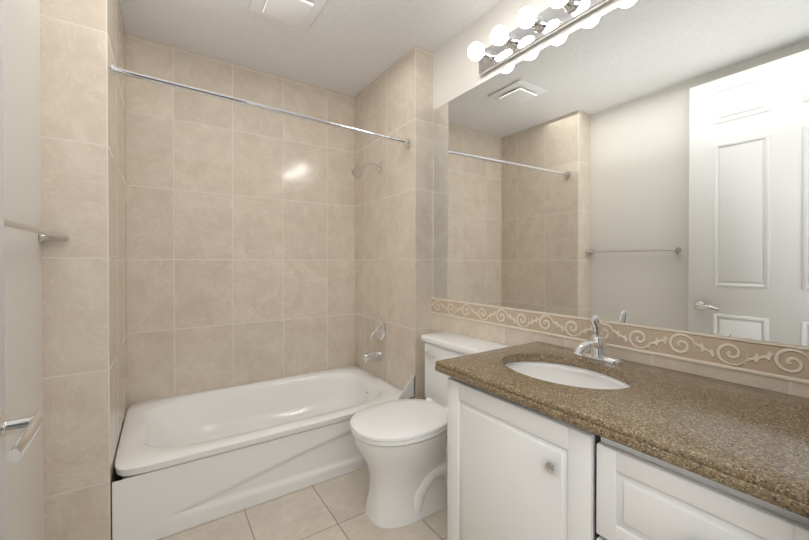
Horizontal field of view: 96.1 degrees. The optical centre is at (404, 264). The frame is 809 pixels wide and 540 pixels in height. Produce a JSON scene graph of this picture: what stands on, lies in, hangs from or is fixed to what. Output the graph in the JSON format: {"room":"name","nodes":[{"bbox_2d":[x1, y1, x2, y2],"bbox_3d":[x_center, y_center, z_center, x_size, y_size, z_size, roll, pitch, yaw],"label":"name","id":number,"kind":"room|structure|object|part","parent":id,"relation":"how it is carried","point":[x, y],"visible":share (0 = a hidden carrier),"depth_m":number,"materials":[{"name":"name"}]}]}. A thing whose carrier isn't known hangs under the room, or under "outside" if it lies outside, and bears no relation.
{"room":"bathroom","nodes":[
{"label":"bathroom","id":0,"kind":"room"},
{"bbox_2d":[2,0,43,539],"bbox_3d":[-0.810,-0.089,0.474,0.120,2.440,1.852,0,1,-34],"label":"wall","id":1,"kind":"structure","parent":0,"point":[22,248],"depth_m":1.10,"materials":[{"name":"white paint"}]},
{"bbox_2d":[0,0,43,539],"bbox_3d":[-0.512,-0.046,0.296,0.153,2.333,0.961,0,1,-34],"label":"door","id":2,"kind":"structure","parent":1,"relation":"in","point":[29,427],"depth_m":0.69,"materials":[{"name":"white"}]},
{"bbox_2d":[4,217,68,242],"bbox_3d":[-1.053,-0.095,1.012,0.074,0.043,0.682,0,1,-34],"label":"towel rail","id":3,"kind":"object","parent":1,"relation":"attached to","point":[44,235],"visible":0.92,"depth_m":1.04,"materials":[{"name":"silver metal"}]},
{"bbox_2d":[40,0,126,539],"bbox_3d":[-1.484,-0.098,1.647,0.303,2.440,0.848,0,1,-34],"label":"tiled wall","id":4,"kind":"structure","parent":0,"point":[83,199],"depth_m":1.34,"materials":[{"name":"tile"}]},
{"bbox_2d":[125,33,354,408],"bbox_3d":[-1.046,-0.105,2.510,1.990,2.440,0.100,0,1,-34],"label":"tiled wall","id":5,"kind":"structure","parent":0,"point":[240,230],"depth_m":2.39,"materials":[{"name":"tile"}]},
{"bbox_2d":[156,466,446,539],"bbox_3d":[-0.178,1.150,1.175,2.200,0.050,3.500,0,1,-34],"label":"floor","id":6,"kind":"structure","parent":0,"point":[333,508],"depth_m":1.59,"materials":[{"name":"tile"}]},
{"bbox_2d":[112,366,414,539],"bbox_3d":[-0.761,0.892,2.144,1.438,0.452,0.831,0,1,-34],"label":"tub","id":7,"kind":"object","parent":6,"relation":"on","point":[185,461],"visible":0.77,"depth_m":1.81,"materials":[{"name":"white ceramic"}]},
{"bbox_2d":[350,331,506,527],"bbox_3d":[0.082,0.760,1.761,0.715,0.734,0.456,0,1,-34],"label":"toilet","id":8,"kind":"object","parent":6,"relation":"on","point":[401,444],"visible":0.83,"depth_m":1.60,"materials":[{"name":"white ceramic"}]},
{"bbox_2d":[435,315,808,539],"bbox_3d":[0.614,0.655,1.078,0.588,0.943,0.945,0,1,-34],"label":"bathroom vanity","id":9,"kind":"object","parent":6,"relation":"on","point":[546,441],"visible":1,"depth_m":0.90,"materials":[{"name":"painted wood"},{"name":"granite"},{"name":"porcelain"}]},
{"bbox_2d":[120,0,500,96],"bbox_3d":[-0.178,-1.340,1.156,2.200,0.050,3.500,0,1,-34],"label":"ceiling","id":10,"kind":"structure","parent":0,"point":[354,48],"depth_m":2.07,"materials":[{"name":"white paint"}]},
{"bbox_2d":[248,0,326,30],"bbox_3d":[-0.586,-1.298,1.821,0.310,0.042,0.310,0,1,-34],"label":"ceiling vent","id":11,"kind":"object","parent":10,"relation":"in","point":[301,14],"visible":0.98,"depth_m":1.83,"materials":[{"name":"white plastic"}]},
{"bbox_2d":[355,45,432,399],"bbox_3d":[-0.107,-0.106,2.581,0.137,2.440,0.825,0,1,-34],"label":"wall","id":12,"kind":"structure","parent":0,"point":[394,243],"depth_m":2.37,"materials":[{"name":"tile"}]},
{"bbox_2d":[110,62,410,146],"bbox_3d":[-0.574,-0.768,1.852,1.444,0.085,0.052,0,1,-34],"label":"rail","id":13,"kind":"object","parent":12,"relation":"attached to","point":[117,70],"visible":0.98,"depth_m":1.71,"materials":[{"name":"silver metal"}]},
{"bbox_2d":[352,163,381,178],"bbox_3d":[-0.258,-0.649,2.491,0.214,0.129,0.076,0,1,-34],"label":"shower head","id":14,"kind":"object","parent":12,"relation":"attached to","point":[356,172],"visible":1,"depth_m":2.46},
{"bbox_2d":[363,350,381,361],"bbox_3d":[-0.225,0.632,2.523,0.130,0.064,0.060,0,1,-34],"label":"tub spout","id":15,"kind":"object","parent":12,"relation":"attached to","point":[367,357],"visible":1,"depth_m":2.50,"materials":[{"name":"silver metal"}]},
{"bbox_2d":[369,318,385,339],"bbox_3d":[-0.201,0.450,2.537,0.072,0.156,0.156,0,1,-34],"label":"tub valve","id":16,"kind":"object","parent":12,"relation":"attached to","point":[379,329],"visible":1,"depth_m":2.52,"materials":[{"name":"silver metal"}]},
{"bbox_2d":[468,0,611,75],"bbox_3d":[0.594,-1.052,1.506,0.158,0.116,0.900,0,1,-34],"label":"vanity light","id":17,"kind":"object","parent":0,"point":[534,28],"visible":1,"depth_m":1.60,"materials":[{"name":"silver metal"}]},
{"bbox_3d":[0.358,-1.055,1.799,0.090,0.080,0.080,0,1,-34],"label":"bulb globe","id":18,"kind":"part","parent":17,"relation":"part of"},
{"bbox_3d":[0.441,-1.054,1.674,0.090,0.080,0.080,0,1,-34],"label":"bulb globe","id":19,"kind":"part","parent":17,"relation":"part of"},
{"bbox_3d":[0.524,-1.053,1.549,0.090,0.080,0.080,0,1,-34],"label":"bulb globe","id":20,"kind":"part","parent":17,"relation":"part of"},
{"bbox_3d":[0.608,-1.052,1.425,0.090,0.080,0.080,0,1,-34],"label":"bulb globe","id":21,"kind":"part","parent":17,"relation":"part of"},
{"bbox_2d":[431,298,808,397],"bbox_3d":[0.661,0.666,1.549,0.014,0.912,1.755,0,1,-34],"label":"backsplash","id":22,"kind":"structure","parent":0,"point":[777,367],"depth_m":1.25,"materials":[{"name":"beige tile"}]},
{"bbox_2d":[433,0,808,346],"bbox_3d":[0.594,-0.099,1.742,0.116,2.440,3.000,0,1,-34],"label":"mirror glass","id":23,"kind":"object","parent":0,"point":[642,162],"depth_m":1.29,"materials":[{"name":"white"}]}
]}

